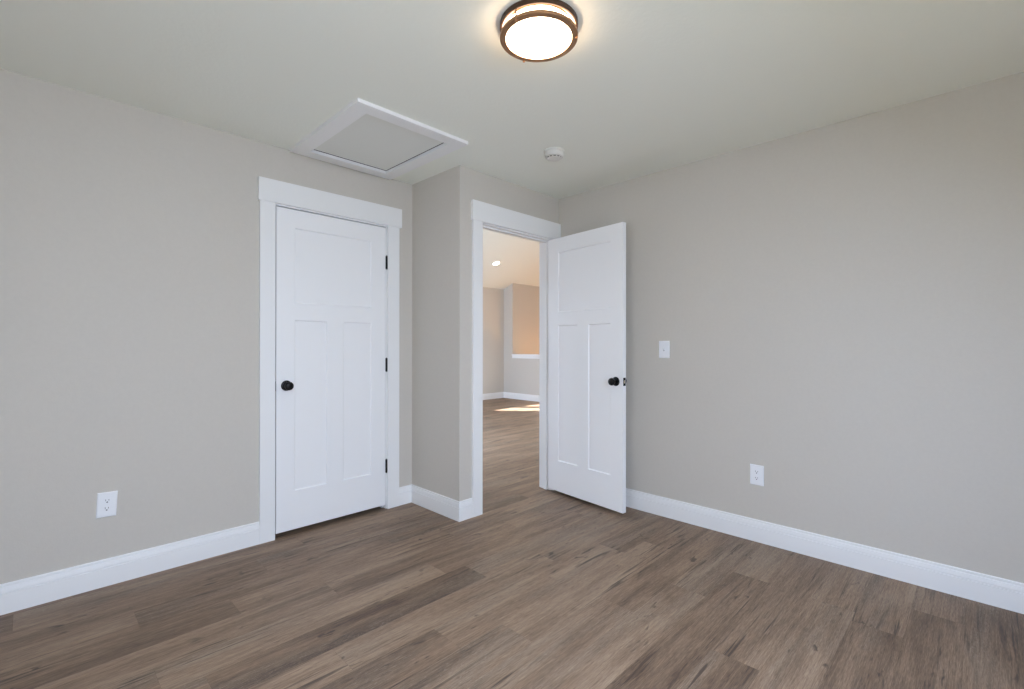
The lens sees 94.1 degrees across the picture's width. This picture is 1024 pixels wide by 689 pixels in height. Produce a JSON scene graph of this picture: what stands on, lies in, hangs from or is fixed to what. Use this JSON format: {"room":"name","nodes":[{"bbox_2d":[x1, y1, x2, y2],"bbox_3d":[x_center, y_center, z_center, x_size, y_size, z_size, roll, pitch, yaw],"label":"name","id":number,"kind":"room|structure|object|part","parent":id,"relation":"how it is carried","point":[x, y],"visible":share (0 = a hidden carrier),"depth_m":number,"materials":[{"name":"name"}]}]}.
{"room":"empty bedroom","nodes":[
{"label":"empty bedroom","id":0,"kind":"room"},
{"bbox_2d":[0,69,411,583],"bbox_3d":[-1.823,-0.013,2.681,0.115,2.438,2.887,0,0,45],"label":"wall","id":1,"kind":"structure","parent":0,"point":[129,235],"depth_m":2.44,"materials":[{"name":"beige paint"}]},
{"bbox_2d":[96,491,117,518],"bbox_3d":[-2.028,0.801,2.386,0.007,0.128,0.085,0,0,45],"label":"wall outlet","id":2,"kind":"object","parent":1,"relation":"attached to","point":[106,506],"visible":1,"depth_m":2.38,"materials":[{"name":"white plastic"}]},
{"bbox_2d":[102,505,110,511],"bbox_3d":[-2.027,0.821,2.384,0.002,0.029,0.035,0,0,45],"label":"receptacle","id":3,"kind":"object","parent":2,"relation":"attached to","point":[105,508],"depth_m":2.38,"materials":[{"name":"white plastic"}]},
{"bbox_2d":[103,498,111,503],"bbox_3d":[-2.025,0.782,2.385,0.002,0.029,0.035,0,0,45],"label":"receptacle","id":4,"kind":"object","parent":2,"relation":"attached to","point":[105,500],"depth_m":2.38,"materials":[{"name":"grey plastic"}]},
{"bbox_2d":[0,484,411,614],"bbox_3d":[-1.738,1.139,2.675,0.014,0.134,2.772,0,0,45],"label":"baseboard","id":5,"kind":"structure","parent":1,"relation":"attached to","point":[17,595],"depth_m":2.43,"materials":[{"name":"white paint"}]},
{"bbox_2d":[258,176,401,543],"bbox_3d":[-1.225,0.096,3.272,0.138,2.222,0.996,0,0,45],"label":"door frame","id":6,"kind":"structure","parent":1,"relation":"attached to","point":[272,193],"depth_m":3.02,"materials":[{"name":"white paint"}]},
{"bbox_3d":[-1.498,0.165,2.916,0.018,2.082,0.088,0,0,45],"label":"casing","id":7,"kind":"part","parent":6,"relation":"part of","materials":[{"name":"white paint"}]},
{"bbox_3d":[-1.183,-0.945,3.233,0.022,0.140,0.996,0,0,45],"label":"head casing","id":8,"kind":"part","parent":6,"relation":"part of","materials":[{"name":"white paint"}]},
{"bbox_3d":[-0.883,0.167,3.540,0.018,2.082,0.096,0,0,45],"label":"casing","id":9,"kind":"part","parent":6,"relation":"part of","materials":[{"name":"white paint"}]},
{"bbox_2d":[275,206,387,533],"bbox_3d":[-1.207,0.160,3.248,0.162,2.036,0.775,0,0,45],"label":"door","id":10,"kind":"structure","parent":1,"relation":"in","point":[331,360],"depth_m":3.20,"materials":[{"name":"white paint"}]},
{"bbox_3d":[-1.397,0.259,2.979,0.055,0.054,0.054,0,0,45],"label":"knob","id":11,"kind":"part","parent":10,"relation":"part of","materials":[{"name":"black metal"}]},
{"bbox_2d":[412,170,448,496],"bbox_3d":[-0.859,-0.010,3.838,1.287,2.438,0.115,0,0,45],"label":"wall","id":12,"kind":"structure","parent":0,"point":[430,196],"depth_m":3.50,"materials":[{"name":"beige paint"}]},
{"bbox_2d":[411,484,458,521],"bbox_3d":[-0.565,1.141,3.455,0.590,0.134,0.014,0,0,45],"label":"baseboard","id":13,"kind":"structure","parent":12,"relation":"attached to","point":[448,507],"depth_m":3.43,"materials":[{"name":"white paint"}]},
{"bbox_2d":[483,287,503,393],"bbox_3d":[-2.105,-0.050,9.057,0.115,2.530,5.569,0,0,45],"label":"wall","id":14,"kind":"structure","parent":0,"point":[493,298],"depth_m":10.69,"materials":[{"name":"beige paint"}]},
{"bbox_2d":[483,392,503,399],"bbox_3d":[-2.100,1.147,8.969,0.014,0.134,5.454,0,0,45],"label":"baseboard","id":15,"kind":"structure","parent":14,"relation":"attached to","point":[487,396],"depth_m":10.67,"materials":[{"name":"white paint"}]},
{"bbox_2d":[449,165,558,500],"bbox_3d":[-0.023,-0.010,3.687,0.115,2.438,1.074,0,0,45],"label":"wall","id":16,"kind":"structure","parent":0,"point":[466,184],"depth_m":3.31,"materials":[{"name":"beige paint"}]},
{"bbox_2d":[459,498,472,521],"bbox_3d":[-0.322,1.141,3.292,0.014,0.134,0.124,0,0,45],"label":"baseboard","id":17,"kind":"structure","parent":16,"relation":"attached to","point":[465,506],"depth_m":3.29,"materials":[{"name":"white paint"}]},
{"bbox_2d":[471,199,560,516],"bbox_3d":[0.012,0.098,3.723,0.160,2.222,0.973,0,0,45],"label":"door frame","id":18,"kind":"structure","parent":16,"relation":"attached to","point":[486,216],"depth_m":3.56,"materials":[{"name":"white paint"}]},
{"bbox_3d":[-0.245,0.167,3.367,0.018,2.082,0.088,0,0,45],"label":"casing","id":19,"kind":"part","parent":18,"relation":"part of","materials":[{"name":"white paint"}]},
{"bbox_3d":[0.062,-0.943,3.676,0.022,0.140,0.973,0,0,45],"label":"head casing","id":20,"kind":"part","parent":18,"relation":"part of","materials":[{"name":"white paint"}]},
{"bbox_3d":[0.273,0.168,4.081,0.018,2.082,0.096,0,0,45],"label":"casing","id":21,"kind":"part","parent":18,"relation":"part of","materials":[{"name":"white paint"}]},
{"bbox_2d":[548,222,626,512],"bbox_3d":[0.550,0.162,3.635,0.162,2.036,0.783,0,0,-38],"label":"door","id":22,"kind":"structure","parent":16,"relation":"in","point":[587,380],"depth_m":3.58,"materials":[{"name":"white paint"}]},
{"bbox_3d":[0.707,0.261,3.351,0.055,0.054,0.054,0,0,-38],"label":"knob","id":23,"kind":"part","parent":22,"relation":"part of","materials":[{"name":"black metal"}]},
{"bbox_2d":[0,398,1023,688],"bbox_3d":[0.556,1.242,5.477,8.930,0.060,10.215,0,0,45],"label":"floor","id":24,"kind":"structure","parent":0,"point":[542,588],"depth_m":2.12,"materials":[{"name":"brown wood"}]},
{"bbox_2d":[0,0,1023,288],"bbox_3d":[0.541,-1.878,5.463,8.930,1.316,10.165,0,0,45],"label":"ceiling","id":25,"kind":"structure","parent":0,"point":[645,87],"depth_m":2.13,"materials":[{"name":"white paint"}]},
{"bbox_2d":[290,98,467,179],"bbox_3d":[-0.831,-1.221,2.941,0.883,0.019,0.718,0,0,45],"label":"attic hatch","id":26,"kind":"object","parent":25,"relation":"attached to","point":[364,136],"visible":1,"depth_m":2.89,"materials":[{"name":"white paint"}]},
{"bbox_3d":[-0.826,-1.228,2.933,0.686,0.002,0.521,0,0,45],"label":"panel","id":27,"kind":"part","parent":26,"relation":"part of","materials":[{"name":"white paint"}]},
{"bbox_2d":[492,261,500,265],"bbox_3d":[-0.314,-1.625,9.549,0.184,0.074,0.171,0,0,-41],"label":"recessed light","id":28,"kind":"object","parent":25,"relation":"in","point":[495,263],"visible":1,"depth_m":9.54,"materials":[{"name":"white paint"}]},
{"bbox_2d":[500,0,577,62],"bbox_3d":[0.103,-1.198,1.835,0.299,0.065,0.299,0,0,45],"label":"ceiling light","id":29,"kind":"object","parent":25,"relation":"attached to","point":[536,30],"visible":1,"depth_m":1.78,"materials":[{"name":"white glass"}]},
{"bbox_2d":[544,147,564,161],"bbox_3d":[0.268,-1.204,3.034,0.132,0.050,0.132,0,0,45],"label":"smoke detector","id":30,"kind":"object","parent":25,"relation":"attached to","point":[553,154],"visible":1,"depth_m":3.00,"materials":[{"name":"white plastic"}]},
{"bbox_2d":[504,283,538,394],"bbox_3d":[1.097,-0.091,9.730,3.500,2.618,0.115,0,0,45],"label":"wall","id":31,"kind":"structure","parent":0,"point":[510,291],"depth_m":10.74,"materials":[{"name":"beige paint"}]},
{"bbox_2d":[504,392,538,401],"bbox_3d":[1.633,1.150,9.107,5.137,0.134,0.014,0,0,45],"label":"baseboard","id":32,"kind":"structure","parent":31,"relation":"attached to","point":[519,396],"depth_m":10.50,"materials":[{"name":"white paint"}]},
{"bbox_2d":[512,354,538,358],"bbox_3d":[1.198,0.260,9.629,3.215,0.092,0.171,0,0,45],"label":"trim","id":33,"kind":"structure","parent":31,"relation":"attached to","point":[526,356],"depth_m":10.38,"materials":[{"name":"white paint"}]},
{"bbox_2d":[516,284,538,353],"bbox_3d":[0.595,-0.140,11.390,0.115,2.720,1.544,0,0,45],"label":"wall","id":34,"kind":"structure","parent":0,"point":[527,296],"depth_m":11.07,"materials":[{"name":"beige paint"}]},
{"bbox_2d":[559,72,1023,582],"bbox_3d":[1.663,-0.010,2.860,3.678,2.438,0.115,0,0,45],"label":"wall","id":35,"kind":"structure","parent":0,"point":[839,307],"depth_m":2.61,"materials":[{"name":"beige paint"}]},
{"bbox_2d":[659,341,669,357],"bbox_3d":[1.067,0.035,3.354,0.079,0.121,0.017,0,0,45],"label":"light switch","id":36,"kind":"object","parent":35,"relation":"attached to","point":[664,346],"visible":1,"depth_m":3.35,"materials":[{"name":"white plastic"}]},
{"bbox_2d":[750,464,763,485],"bbox_3d":[1.504,0.802,2.929,0.078,0.124,0.007,0,0,45],"label":"wall outlet","id":37,"kind":"object","parent":35,"relation":"attached to","point":[756,471],"visible":1,"depth_m":2.92,"materials":[{"name":"white plastic"}]},
{"bbox_2d":[626,488,1023,613],"bbox_3d":[1.616,1.142,2.812,3.448,0.134,0.014,0,0,45],"label":"baseboard","id":38,"kind":"structure","parent":35,"relation":"attached to","point":[999,592],"depth_m":2.59,"materials":[{"name":"white paint"}]}
]}

